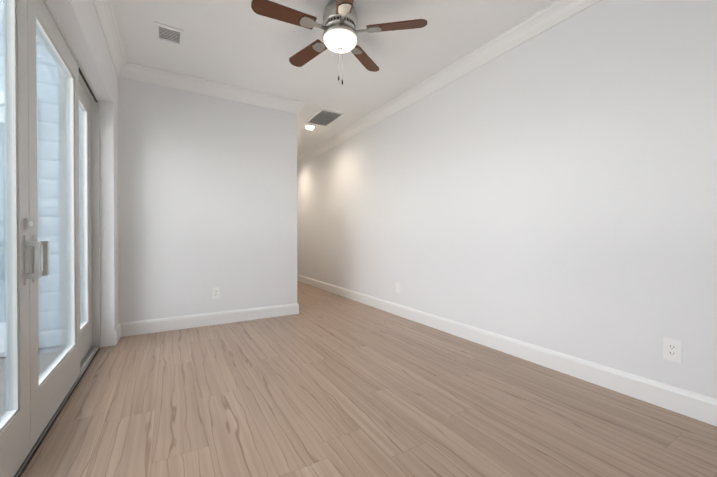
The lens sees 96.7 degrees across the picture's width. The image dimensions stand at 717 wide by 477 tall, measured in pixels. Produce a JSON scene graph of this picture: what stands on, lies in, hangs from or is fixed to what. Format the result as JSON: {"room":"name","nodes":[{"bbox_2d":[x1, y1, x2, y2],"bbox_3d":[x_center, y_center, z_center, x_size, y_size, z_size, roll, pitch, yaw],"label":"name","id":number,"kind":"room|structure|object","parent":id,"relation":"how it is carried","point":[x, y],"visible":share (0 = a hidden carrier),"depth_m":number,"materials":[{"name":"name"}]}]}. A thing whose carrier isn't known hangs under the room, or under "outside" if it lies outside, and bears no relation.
{"room":"empty living room","nodes":[
{"label":"empty living room","id":0,"kind":"room"},
{"bbox_2d":[48,0,118,346],"bbox_3d":[-1.294,-0.362,1.063,0.250,2.740,4.830,0,0,-31],"label":"wall","id":1,"kind":"structure","parent":0,"point":[78,21],"depth_m":2.92,"materials":[{"name":"white paint"}]},
{"bbox_2d":[0,0,100,476],"bbox_3d":[-1.490,-0.119,1.361,0.174,2.249,3.538,0,0,-31],"label":"door frame","id":2,"kind":"structure","parent":1,"relation":"attached to","point":[50,319],"depth_m":1.66,"materials":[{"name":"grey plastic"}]},
{"bbox_2d":[92,0,131,79],"bbox_3d":[-1.145,-1.670,1.142,0.096,0.125,4.830,0,0,-31],"label":"crown molding","id":3,"kind":"structure","parent":1,"relation":"attached to","point":[105,9],"depth_m":2.65,"materials":[{"name":"white wood"}]},
{"bbox_2d":[117,77,296,322],"bbox_3d":[-2.767,-0.393,5.392,2.130,2.740,4.120,0,0,-31],"label":"wall block","id":4,"kind":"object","parent":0,"point":[207,193],"visible":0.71,"depth_m":3.59,"materials":[{"name":"white paint"}]},
{"bbox_2d":[114,303,297,341],"bbox_3d":[-1.614,0.919,3.681,1.860,0.140,0.016,0,0,-31],"label":"baseboard","id":5,"kind":"structure","parent":4,"relation":"attached to","point":[124,329],"depth_m":3.58,"materials":[{"name":"white wood"}]},
{"bbox_2d":[132,63,299,113],"bbox_3d":[-1.542,-1.688,3.659,1.740,0.125,0.096,0,0,-31],"label":"crown molding","id":6,"kind":"structure","parent":4,"relation":"attached to","point":[141,73],"depth_m":3.59,"materials":[{"name":"white wood"}]},
{"bbox_2d":[212,287,219,298],"bbox_3d":[-1.641,0.629,3.666,0.080,0.126,0.009,0,0,-31],"label":"outlet","id":7,"kind":"object","parent":4,"relation":"attached to","point":[215,293],"visible":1,"depth_m":3.66,"materials":[{"name":"white plastic"}]},
{"bbox_2d":[113,0,554,157],"bbox_3d":[-0.964,-1.830,3.556,3.370,0.160,9.100,0,0,-31],"label":"ceiling","id":8,"kind":"structure","parent":0,"point":[240,44],"depth_m":2.90,"materials":[{"name":"white paint"}]},
{"bbox_2d":[154,22,183,46],"bbox_3d":[-1.613,-1.738,2.719,0.210,0.012,0.250,0,0,-31],"label":"ceiling vent","id":9,"kind":"object","parent":8,"relation":"in","point":[168,34],"visible":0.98,"depth_m":2.71,"materials":[{"name":"white metal"}]},
{"bbox_2d":[300,101,306,109],"bbox_3d":[-1.747,-1.704,5.845,0.096,0.125,4.066,0,0,-31],"label":"crown molding","id":10,"kind":"structure","parent":8,"relation":"attached to","point":[302,104],"depth_m":4.12,"materials":[{"name":"white wood"}]},
{"bbox_2d":[303,125,315,129],"bbox_3d":[-0.768,-1.740,5.021,0.196,0.040,0.196,0,0,-31],"label":"recessed light","id":11,"kind":"object","parent":8,"relation":"in","point":[309,127],"visible":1,"depth_m":4.99,"materials":[{"name":"white plastic"}]},
{"bbox_2d":[305,108,344,126],"bbox_3d":[-0.499,-1.751,4.646,0.360,0.018,0.600,0,0,-31],"label":"ceiling vent","id":12,"kind":"object","parent":8,"relation":"in","point":[323,117],"visible":0.98,"depth_m":4.62,"materials":[{"name":"white metal"}]},
{"bbox_2d":[251,0,426,84],"bbox_3d":[-0.181,-1.485,2.397,1.200,0.512,1.231,0,0,-31],"label":"ceiling fan","id":13,"kind":"object","parent":8,"relation":"hanging from","point":[339,27],"visible":1,"depth_m":2.32,"materials":[{"name":"silver metal"}]},
{"bbox_2d":[21,281,716,476],"bbox_3d":[-0.900,1.040,3.614,3.222,0.100,9.100,0,0,-31],"label":"floor","id":14,"kind":"structure","parent":0,"point":[323,383],"depth_m":1.84,"materials":[{"name":"brown wood"}]},
{"bbox_2d":[297,0,716,398],"bbox_3d":[0.421,-0.386,4.387,0.150,2.740,9.100,0,0,-31],"label":"wall","id":15,"kind":"structure","parent":0,"point":[554,188],"depth_m":2.39,"materials":[{"name":"white paint"}]},
{"bbox_2d":[396,283,399,292],"bbox_3d":[0.503,0.636,4.094,0.014,0.126,0.080,0,0,-31],"label":"outlet","id":16,"kind":"object","parent":15,"relation":"attached to","point":[397,287],"visible":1,"depth_m":4.09,"materials":[{"name":"white plastic"}]},
{"bbox_2d":[297,0,600,165],"bbox_3d":[0.315,-1.693,4.315,0.096,0.125,8.800,0,0,-31],"label":"crown molding","id":17,"kind":"structure","parent":15,"relation":"attached to","point":[548,16],"depth_m":3.03,"materials":[{"name":"white wood"}]},
{"bbox_2d":[297,274,716,425],"bbox_3d":[0.349,0.915,4.354,0.016,0.140,8.800,0,0,-31],"label":"baseboard","id":18,"kind":"structure","parent":15,"relation":"attached to","point":[700,407],"depth_m":2.34,"materials":[{"name":"white wood"}]},
{"bbox_2d":[663,338,681,362],"bbox_3d":[1.831,0.652,1.859,0.009,0.126,0.080,0,0,-31],"label":"outlet","id":19,"kind":"object","parent":15,"relation":"attached to","point":[672,349],"visible":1,"depth_m":1.86,"materials":[{"name":"white plastic"}]}
]}

